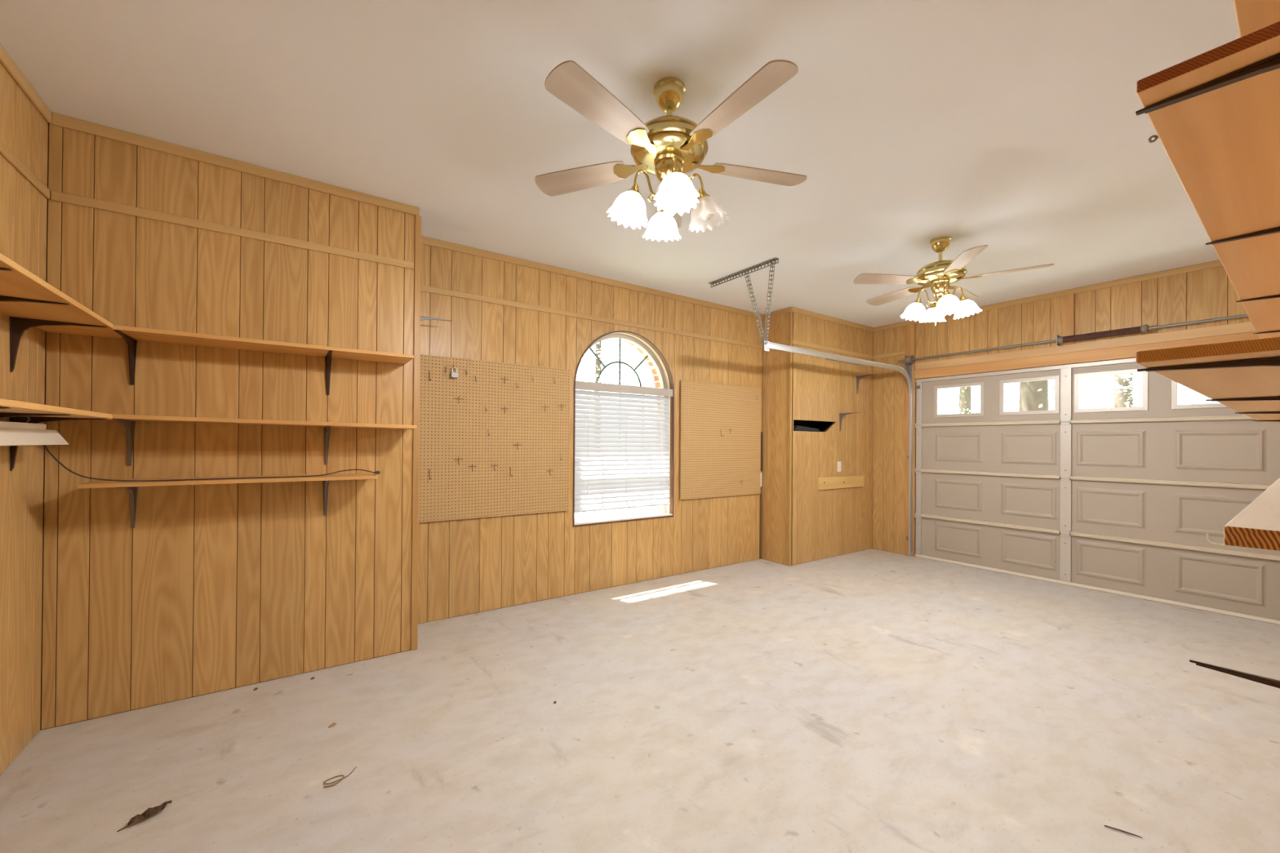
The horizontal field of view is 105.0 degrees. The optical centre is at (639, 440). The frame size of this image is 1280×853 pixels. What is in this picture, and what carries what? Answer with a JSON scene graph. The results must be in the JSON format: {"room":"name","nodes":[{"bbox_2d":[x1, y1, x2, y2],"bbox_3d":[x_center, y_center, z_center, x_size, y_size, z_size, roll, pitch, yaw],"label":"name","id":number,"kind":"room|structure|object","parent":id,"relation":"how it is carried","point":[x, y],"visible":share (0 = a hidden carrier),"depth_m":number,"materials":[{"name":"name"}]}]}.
{"room":"garage","nodes":[
{"label":"garage","id":0,"kind":"room"},
{"bbox_2d":[0,62,48,775],"bbox_3d":[-1.791,-0.095,0.771,0.100,2.918,3.740,1,0,-35],"label":"wall","id":1,"kind":"structure","parent":0,"point":[24,130],"depth_m":2.12,"materials":[{"name":"brown wood"}]},
{"bbox_2d":[0,139,49,199],"bbox_3d":[-1.756,-1.161,0.836,0.012,0.045,3.608,1,0,-35],"label":"trim","id":2,"kind":"structure","parent":1,"relation":"attached to","point":[5,151],"depth_m":2.10,"materials":[{"name":"brown wood"}]},
{"bbox_2d":[0,44,51,123],"bbox_3d":[-1.753,-1.525,0.839,0.014,0.056,3.608,1,0,-35],"label":"trim","id":3,"kind":"structure","parent":1,"relation":"attached to","point":[6,61],"depth_m":2.09,"materials":[{"name":"brown wood"}]},
{"bbox_2d":[0,398,112,471],"bbox_3d":[-1.600,0.003,0.834,0.285,0.249,3.239,1,0,-35],"label":"wall shelf","id":4,"kind":"object","parent":1,"relation":"attached to","point":[17,411],"visible":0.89,"depth_m":1.83,"materials":[{"name":"brown wood"}]},
{"bbox_2d":[0,415,379,481],"bbox_3d":[-1.726,0.050,2.016,1.361,0.296,1.343,1,0,-35],"label":"light","id":5,"kind":"object","parent":4,"relation":"hanging from","point":[11,433],"depth_m":1.95,"materials":[{"name":"beige"}]},
{"bbox_2d":[0,253,113,372],"bbox_3d":[-1.597,-0.408,0.836,0.285,0.249,3.239,1,0,-35],"label":"wall shelf","id":6,"kind":"object","parent":1,"relation":"attached to","point":[29,300],"visible":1,"depth_m":1.88,"materials":[{"name":"brown wood"}]},
{"bbox_2d":[40,122,414,730],"bbox_3d":[-2.234,-0.088,2.900,1.649,2.918,0.300,1,0,-35],"label":"wall","id":7,"kind":"structure","parent":0,"point":[212,588],"depth_m":2.67,"materials":[{"name":"brown wood"}]},
{"bbox_2d":[35,324,413,395],"bbox_3d":[-2.085,-0.401,2.647,1.548,0.248,0.285,1,0,-35],"label":"wall shelf","id":8,"kind":"object","parent":7,"relation":"attached to","point":[131,335],"visible":0.88,"depth_m":2.53,"materials":[{"name":"brown wood"}]},
{"bbox_2d":[77,472,377,528],"bbox_3d":[-2.097,0.323,2.638,1.185,0.248,0.285,1,0,-35],"label":"wall shelf","id":9,"kind":"object","parent":7,"relation":"attached to","point":[132,486],"visible":1,"depth_m":2.49,"materials":[{"name":"brown wood"}]},
{"bbox_2d":[50,190,413,269],"bbox_3d":[-2.136,-1.154,2.778,1.587,0.045,0.012,1,0,-35],"label":"trim","id":10,"kind":"structure","parent":7,"relation":"attached to","point":[55,195],"depth_m":2.66,"materials":[{"name":"brown wood"}]},
{"bbox_2d":[51,112,419,216],"bbox_3d":[-2.121,-1.518,2.787,1.617,0.056,0.014,1,0,-35],"label":"trim","id":11,"kind":"structure","parent":7,"relation":"attached to","point":[57,119],"depth_m":2.67,"materials":[{"name":"brown wood"}]},
{"bbox_2d":[106,413,417,466],"bbox_3d":[-2.081,0.015,2.649,1.568,0.248,0.285,2,-1,-35],"label":"wall shelf","id":12,"kind":"object","parent":7,"relation":"attached to","point":[128,420],"visible":0.82,"depth_m":2.53,"materials":[{"name":"brown wood"}]},
{"bbox_2d":[410,215,421,650],"bbox_3d":[-1.475,-0.054,3.239,0.040,2.860,0.012,1,0,-35],"label":"trim","id":13,"kind":"structure","parent":7,"relation":"attached to","point":[417,282],"depth_m":3.23,"materials":[{"name":"brown wood"}]},
{"bbox_2d":[364,205,411,660],"bbox_3d":[-1.735,-0.082,3.364,0.300,2.918,0.488,1,0,-35],"label":"wall","id":14,"kind":"structure","parent":0,"point":[377,206],"depth_m":3.12,"materials":[{"name":"brown wood"}]},
{"bbox_2d":[417,243,762,624],"bbox_3d":[-0.157,-0.064,4.769,3.936,2.918,0.050,1,0,-35],"label":"wall","id":15,"kind":"structure","parent":0,"point":[469,566],"depth_m":4.38,"materials":[{"name":"brown wood"}]},
{"bbox_2d":[420,315,452,321],"bbox_3d":[-1.493,-0.768,3.531,0.274,0.228,0.034,1,0,-35],"label":"bracket","id":16,"kind":"object","parent":15,"relation":"attached to","point":[422,317],"visible":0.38,"depth_m":3.52,"materials":[{"name":"grey metal"}]},
{"bbox_2d":[418,354,569,522],"bbox_3d":[-1.145,-0.011,4.032,1.245,1.259,0.026,1,0,-35],"label":"pegboard","id":17,"kind":"object","parent":15,"relation":"attached to","point":[450,429],"visible":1,"depth_m":3.98,"materials":[{"name":"brown wood"}]},
{"bbox_3d":[-1.435,-0.567,3.796,0.005,0.049,0.041,1,0,-35],"label":"hook","id":18,"kind":"object","parent":17,"relation":"attached to","visible":0},
{"bbox_2d":[450,367,458,377],"bbox_3d":[-1.429,-0.525,3.786,0.054,0.082,0.024,1,0,-35],"label":"padlock","id":19,"kind":"object","parent":18,"relation":"hanging from","point":[453,375],"visible":1,"depth_m":3.78,"materials":[{"name":"silver metal"}]},
{"bbox_2d":[421,235,762,319],"bbox_3d":[-0.129,-1.495,4.749,3.872,0.056,0.014,1,0,-35],"label":"trim","id":20,"kind":"structure","parent":15,"relation":"attached to","point":[424,240],"depth_m":4.40,"materials":[{"name":"brown wood"}]},
{"bbox_2d":[421,284,762,348],"bbox_3d":[-0.132,-1.131,4.748,3.872,0.045,0.012,1,0,-35],"label":"trim","id":21,"kind":"structure","parent":15,"relation":"attached to","point":[424,288],"depth_m":4.41,"materials":[{"name":"brown wood"}]},
{"bbox_2d":[573,330,674,526],"bbox_3d":[-0.176,-0.138,4.833,1.156,1.840,0.192,1,0,-35],"label":"window","id":22,"kind":"structure","parent":15,"relation":"in","point":[664,512],"depth_m":4.90,"materials":[{"name":"beige paint"}]},
{"bbox_2d":[574,381,672,512],"bbox_3d":[-0.144,0.063,4.785,1.140,1.195,0.078,1,0,-35],"label":"window blind","id":23,"kind":"object","parent":22,"relation":"attached to","point":[594,491],"visible":0.86,"depth_m":4.76,"materials":[{"name":"beige plastic"}]},
{"bbox_2d":[680,380,760,499],"bbox_3d":[0.921,-0.001,5.474,1.225,1.247,0.026,1,0,-35],"label":"pegboard","id":24,"kind":"object","parent":15,"relation":"attached to","point":[713,464],"visible":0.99,"depth_m":5.43,"materials":[{"name":"brown wood"}]},
{"bbox_2d":[759,487,761,559],"bbox_3d":[1.432,0.980,5.841,0.022,0.854,0.010,1,0,-35],"label":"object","id":25,"kind":"object","parent":15,"relation":"attached to","point":[760,514],"visible":1,"depth_m":5.84,"materials":[{"name":"brown wood"}]},
{"bbox_2d":[760,431,762,471],"bbox_3d":[1.442,0.129,5.840,0.026,0.460,0.022,1,0,-35],"label":"wood strip","id":26,"kind":"object","parent":15,"relation":"attached to","point":[761,432],"visible":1,"depth_m":5.83,"materials":[{"name":"brown wood"}]},
{"bbox_2d":[0,0,1239,327],"bbox_3d":[1.104,-1.572,3.077,7.461,0.100,4.609,1,0,-35],"label":"ceiling","id":27,"kind":"structure","parent":0,"point":[1014,128],"depth_m":2.32,"materials":[{"name":"paint"}]},
{"bbox_2d":[534,59,806,241],"bbox_3d":[0.155,-1.214,2.096,1.310,0.640,1.259,1,0,-35],"label":"ceiling fan","id":28,"kind":"object","parent":27,"relation":"hanging from","point":[669,147],"visible":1,"depth_m":2.03,"materials":[{"name":"gold metal"}]},
{"bbox_2d":[627,183,640,195],"bbox_3d":[-0.022,-1.083,2.122,0.062,0.048,0.062,14,-2,-7],"label":"socket","id":29,"kind":"object","parent":28,"relation":"attached to","point":[634,188],"depth_m":2.10,"materials":[{"name":"gold metal"}]},
{"bbox_2d":[670,167,681,173],"bbox_3d":[0.143,-1.082,1.992,0.062,0.048,0.062,0,-13,-7],"label":"socket","id":30,"kind":"object","parent":28,"relation":"attached to","point":[675,170],"depth_m":1.97,"materials":[{"name":"gold metal"}]},
{"bbox_2d":[697,188,710,203],"bbox_3d":[0.273,-1.080,2.158,0.062,0.048,0.062,-13,1,-7],"label":"socket","id":31,"kind":"object","parent":28,"relation":"attached to","point":[704,197],"depth_m":2.14,"materials":[{"name":"gold metal"}]},
{"bbox_2d":[708,257,778,351],"bbox_3d":[1.034,-1.172,4.498,0.356,0.682,0.815,1,0,-35],"label":"hanger","id":32,"kind":"object","parent":27,"relation":"hanging from","point":[771,261],"visible":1,"depth_m":4.42,"materials":[{"name":"metal"}]},
{"bbox_2d":[853,235,1053,322],"bbox_3d":[2.281,-1.191,3.729,1.240,0.640,1.264,1,0,-35],"label":"ceiling fan","id":33,"kind":"object","parent":27,"relation":"hanging from","point":[939,275],"visible":1,"depth_m":3.65,"materials":[{"name":"gold metal"}]},
{"bbox_2d":[913,297,922,304],"bbox_3d":[2.114,-1.060,3.733,0.062,0.048,0.062,14,3,15],"label":"socket","id":34,"kind":"object","parent":33,"relation":"attached to","point":[917,301],"depth_m":3.71,"materials":[{"name":"gold metal"}]},
{"bbox_2d":[928,302,935,308],"bbox_3d":[2.296,-1.058,3.838,0.062,0.048,0.062,0,13,15],"label":"socket","id":35,"kind":"object","parent":33,"relation":"attached to","point":[933,306],"depth_m":3.82,"materials":[{"name":"gold metal"}]},
{"bbox_2d":[942,290,951,297],"bbox_3d":[2.219,-1.060,3.550,0.062,0.048,0.062,0,-13,15],"label":"socket","id":36,"kind":"object","parent":33,"relation":"attached to","point":[946,293],"depth_m":3.53,"materials":[{"name":"gold metal"}]},
{"bbox_2d":[959,294,968,302],"bbox_3d":[2.401,-1.058,3.655,0.062,0.048,0.062,-13,-4,15],"label":"socket","id":37,"kind":"object","parent":33,"relation":"attached to","point":[962,299],"depth_m":3.63,"materials":[{"name":"gold metal"}]},
{"bbox_2d":[0,548,1279,852],"bbox_3d":[1.111,1.456,3.021,7.461,0.120,4.509,1,0,-35],"label":"floor","id":38,"kind":"structure","parent":0,"point":[872,700],"depth_m":2.31,"materials":[{"name":"concrete"}]},
{"bbox_2d":[116,800,171,832],"bbox_3d":[-1.787,1.353,1.777,0.067,0.031,0.146,0,0,26],"label":"dead leaf","id":39,"kind":"object","parent":38,"relation":"on","point":[148,811],"visible":1,"depth_m":1.79,"materials":[{"name":"brown plant"}]},
{"bbox_2d":[328,722,336,728],"bbox_3d":[-1.480,1.370,2.365,0.020,0.008,0.043,0,0,21],"label":"debris","id":40,"kind":"object","parent":38,"relation":"on","point":[332,725],"visible":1,"depth_m":2.36,"materials":[{"name":"brown plant"}]},
{"bbox_2d":[323,766,356,787],"bbox_3d":[-1.215,1.370,1.998,0.054,0.008,0.132,0,0,40],"label":"stem","id":41,"kind":"object","parent":38,"relation":"on","point":[340,780],"visible":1,"depth_m":1.98,"materials":[{"name":"brown plant"}]},
{"bbox_2d":[1104,825,1142,837],"bbox_3d":[1.716,1.389,1.746,0.097,0.006,0.005,0,0,34],"label":"twig","id":42,"kind":"object","parent":38,"relation":"on","point":[1104,825],"visible":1,"depth_m":1.75,"materials":[{"name":"brown plant"}]},
{"bbox_2d":[622,339,660,510],"bbox_3d":[-0.245,-0.004,4.944,7.611,3.038,0.130,1,0,-35],"label":"wall","id":43,"kind":"structure","parent":0,"point":[657,384],"depth_m":5.24,"materials":[{"name":"paint"}]},
{"bbox_2d":[760,312,792,565],"bbox_3d":[1.583,-0.047,5.713,0.040,2.918,0.433,1,0,-35],"label":"wall","id":44,"kind":"structure","parent":0,"point":[775,406],"depth_m":5.69,"materials":[{"name":"brown wood"}]},
{"bbox_2d":[761,339,788,349],"bbox_3d":[1.569,-1.114,5.703,0.012,0.045,0.393,1,0,-35],"label":"trim","id":45,"kind":"structure","parent":44,"relation":"attached to","point":[784,342],"depth_m":5.60,"materials":[{"name":"brown wood"}]},
{"bbox_2d":[762,306,791,319],"bbox_3d":[1.577,-1.478,5.696,0.014,0.056,0.413,1,0,-35],"label":"trim","id":46,"kind":"structure","parent":44,"relation":"attached to","point":[788,309],"depth_m":5.66,"materials":[{"name":"brown wood"}]},
{"bbox_2d":[791,311,873,565],"bbox_3d":[2.304,-0.040,6.135,1.706,2.918,0.300,1,0,-35],"label":"wall","id":47,"kind":"structure","parent":0,"point":[829,522],"depth_m":5.97,"materials":[{"name":"brown wood"}]},
{"bbox_2d":[787,311,792,566],"bbox_3d":[1.697,-0.020,5.522,0.028,2.860,0.010,1,0,-35],"label":"trim","id":48,"kind":"structure","parent":47,"relation":"attached to","point":[791,327],"depth_m":5.52,"materials":[{"name":"brown wood"}]},
{"bbox_2d":[793,425,822,431],"bbox_3d":[1.982,-0.109,5.917,0.620,0.130,0.128,1,0,-35],"label":"duct","id":49,"kind":"object","parent":47,"relation":"in","point":[796,428],"visible":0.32,"depth_m":5.83,"materials":[{"name":"grey metal"}]},
{"bbox_2d":[791,306,873,331],"bbox_3d":[2.392,-1.471,6.004,1.674,0.056,0.014,1,0,-35],"label":"trim","id":50,"kind":"structure","parent":47,"relation":"attached to","point":[794,309],"depth_m":5.93,"materials":[{"name":"brown wood"}]},
{"bbox_2d":[792,339,873,359],"bbox_3d":[2.397,-1.107,6.009,1.654,0.045,0.012,1,0,-35],"label":"trim","id":51,"kind":"structure","parent":47,"relation":"attached to","point":[795,342],"depth_m":5.95,"materials":[{"name":"brown wood"}]},
{"bbox_2d":[837,461,840,471],"bbox_3d":[2.453,0.322,6.050,0.075,0.125,0.009,1,0,-35],"label":"outlet plate","id":52,"kind":"object","parent":47,"relation":"attached to","point":[838,462],"visible":1,"depth_m":6.04,"materials":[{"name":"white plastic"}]},
{"bbox_2d":[817,475,864,489],"bbox_3d":[2.500,0.515,6.074,0.944,0.146,0.024,1,0,-35],"label":"board","id":53,"kind":"object","parent":47,"relation":"attached to","point":[842,482],"visible":1,"depth_m":6.04,"materials":[{"name":"brown wood"}]},
{"bbox_2d":[839,412,860,431],"bbox_3d":[2.549,-0.223,5.955,0.034,0.228,0.274,1,0,-35],"label":"bracket","id":54,"kind":"object","parent":47,"relation":"attached to","point":[841,415],"visible":1,"depth_m":6.05,"materials":[{"name":"grey metal"}]},
{"bbox_2d":[856,373,878,394],"bbox_3d":[2.854,-0.706,6.167,0.034,0.228,0.274,1,0,-35],"label":"bracket","id":55,"kind":"object","parent":47,"relation":"attached to","point":[858,378],"visible":1,"depth_m":6.26,"materials":[{"name":"grey metal"}]},
{"bbox_2d":[871,266,1250,556],"bbox_3d":[4.222,-0.032,4.947,0.120,2.918,3.883,1,0,-35],"label":"wall","id":56,"kind":"structure","parent":0,"point":[1208,293],"depth_m":5.27,"materials":[{"name":"brown wood"}]},
{"bbox_2d":[766,342,912,556],"bbox_3d":[2.260,0.203,5.306,2.682,2.416,0.052,1,0,-35],"label":"door track","id":57,"kind":"object","parent":56,"relation":"attached to","point":[831,357],"visible":0.99,"depth_m":5.83,"materials":[{"name":"metal"}]},
{"bbox_2d":[873,351,906,359],"bbox_3d":[3.201,-1.099,6.311,0.012,0.045,0.438,1,0,-35],"label":"trim","id":58,"kind":"structure","parent":56,"relation":"attached to","point":[902,353],"depth_m":6.29,"materials":[{"name":"brown wood"}]},
{"bbox_2d":[904,324,915,556],"bbox_3d":[3.342,-0.006,6.077,0.030,2.860,0.107,1,0,-35],"label":"trim","id":59,"kind":"structure","parent":56,"relation":"attached to","point":[910,329],"depth_m":6.08,"materials":[{"name":"brown wood"}]},
{"bbox_2d":[873,259,1222,331],"bbox_3d":[4.106,-1.464,5.018,0.014,0.056,3.593,1,0,-35],"label":"trim","id":60,"kind":"structure","parent":56,"relation":"attached to","point":[1218,263],"depth_m":4.70,"materials":[{"name":"brown wood"}]},
{"bbox_2d":[1062,293,1075,344],"bbox_3d":[4.216,-1.193,4.838,0.034,0.486,0.094,1,0,-35],"label":"trim","id":61,"kind":"structure","parent":56,"relation":"attached to","point":[1068,300],"depth_m":4.82,"materials":[{"name":"brown wood"}]},
{"bbox_2d":[897,313,1248,551],"bbox_3d":[4.088,0.161,4.864,0.125,2.405,3.050,1,0,-35],"label":"shaft","id":62,"kind":"object","parent":56,"relation":"attached to","point":[1060,340],"visible":1,"depth_m":4.66,"materials":[{"name":"metal"}]},
{"bbox_2d":[915,321,1255,369],"bbox_3d":[4.253,-0.906,4.794,0.020,0.086,3.036,1,0,-35],"label":"trim","id":63,"kind":"structure","parent":56,"relation":"attached to","point":[1246,326],"depth_m":4.63,"materials":[{"name":"brown wood"}]},
{"bbox_2d":[914,331,1259,378],"bbox_3d":[4.246,-0.808,4.789,0.034,0.108,3.036,1,0,-35],"label":"trim","id":64,"kind":"structure","parent":56,"relation":"attached to","point":[1125,352],"depth_m":4.81,"materials":[{"name":"brown wood"}]},
{"bbox_2d":[914,357,1279,624],"bbox_3d":[4.211,0.336,4.883,0.086,2.176,2.930,1,0,-35],"label":"door","id":65,"kind":"structure","parent":56,"relation":"in","point":[1125,501],"depth_m":4.66,"materials":[{"name":"paint"}]},
{"bbox_3d":[2.208,-0.064,1.382,7.400,2.918,0.100,1,0,-36],"label":"wall","id":66,"kind":"structure","parent":0,"visible":0},
{"bbox_2d":[1135,21,1279,337],"bbox_3d":[1.964,-0.387,1.449,2.880,0.247,0.293,1,0,-36],"label":"wall shelf","id":67,"kind":"object","parent":66,"relation":"attached to","point":[1215,113],"visible":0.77,"depth_m":0.84,"materials":[{"name":"brown wood"}]},
{"bbox_2d":[1147,134,1159,142],"bbox_3d":[0.871,-0.511,0.831,0.004,0.012,0.018,1,0,-35],"label":"screw eye","id":68,"kind":"object","parent":67,"relation":"attached to","point":[1155,136],"visible":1,"depth_m":0.83,"materials":[{"name":"metal"}]},
{"bbox_2d":[1135,336,1279,422],"bbox_3d":[1.954,0.006,1.441,2.860,0.246,0.293,1,0,-36],"label":"wall shelf","id":69,"kind":"object","parent":66,"relation":"attached to","point":[1243,376],"visible":1,"depth_m":0.77,"materials":[{"name":"brown wood"}]},
{"bbox_2d":[1189,659,1279,688],"bbox_3d":[0.961,0.453,0.692,0.020,0.200,0.251,1,0,-36],"label":"bracket","id":70,"kind":"object","parent":66,"relation":"attached to","point":[1273,682],"visible":1,"depth_m":0.75,"materials":[{"name":"brown metal"}]},
{"bbox_2d":[1223,478,1279,551],"bbox_3d":[2.169,0.291,1.562,2.445,0.237,0.234,1,0,-36],"label":"wall shelf","id":71,"kind":"object","parent":66,"relation":"attached to","point":[1257,526],"visible":1,"depth_m":0.94,"materials":[{"name":"brown wood"}]},
{"bbox_2d":[1206,533,1237,546],"bbox_3d":[1.131,0.194,0.954,0.002,0.020,0.041,1,0,-35],"label":"wire hook","id":72,"kind":"object","parent":71,"relation":"attached to","point":[1207,537],"visible":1,"depth_m":0.96,"materials":[{"name":"beige metal"}]},
{"bbox_2d":[1233,0,1279,37],"bbox_3d":[2.721,-0.808,1.962,5.100,0.219,0.232,1,0,-36],"label":"wall shelf","id":73,"kind":"object","parent":66,"relation":"attached to","point":[1251,15],"visible":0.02,"depth_m":1.05,"materials":[{"name":"brown wood"}]},
{"label":"outside","id":74,"kind":"structure","parent":0,"visible":0},
{"bbox_2d":[574,456,656,517],"bbox_3d":[6.568,1.740,16.776,90.000,0.220,100.000,1,0,-35],"label":"ground","id":75,"kind":"structure","parent":74,"point":[650,508],"depth_m":10.76,"materials":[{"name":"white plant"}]},
{"bbox_2d":[574,338,653,448],"bbox_3d":[-1.246,-3.370,13.607,5.194,9.863,4.532,0,0,21],"label":"tree","id":76,"kind":"object","parent":75,"relation":"on","point":[598,351],"visible":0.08,"depth_m":13.18,"materials":[{"name":"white plant"}]},
{"bbox_2d":[609,348,655,387],"bbox_3d":[1.410,-3.674,19.605,5.122,10.571,5.710,0,0,20],"label":"tree","id":77,"kind":"object","parent":75,"relation":"on","point":[647,366],"visible":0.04,"depth_m":18.82,"materials":[{"name":"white plant"}]},
{"bbox_2d":[937,382,1019,414],"bbox_3d":[14.657,-4.121,22.351,5.384,11.679,5.392,1,0,-35],"label":"tree","id":78,"kind":"object","parent":75,"relation":"on","point":[965,407],"visible":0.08,"depth_m":22.29,"materials":[{"name":"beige plant"}]},
{"bbox_2d":[1010,373,1188,409],"bbox_3d":[14.305,-3.704,14.946,5.186,10.768,4.712,0,0,21],"label":"tree","id":79,"kind":"object","parent":75,"relation":"on","point":[1126,402],"visible":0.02,"depth_m":14.42,"materials":[{"name":"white plant"}]},
{"bbox_2d":[1006,372,1201,411],"bbox_3d":[8.011,-3.768,10.165,5.462,10.761,5.703,0,0,26],"label":"tree","id":80,"kind":"object","parent":75,"relation":"on","point":[1033,395],"visible":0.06,"depth_m":9.99,"materials":[{"name":"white plant"}]},
{"bbox_2d":[1177,384,1200,404],"bbox_3d":[20.693,-4.617,15.839,5.957,12.692,5.286,0,0,43],"label":"tree","id":81,"kind":"object","parent":75,"relation":"on","point":[1178,384],"visible":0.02,"depth_m":17.05,"materials":[{"name":"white plant"}]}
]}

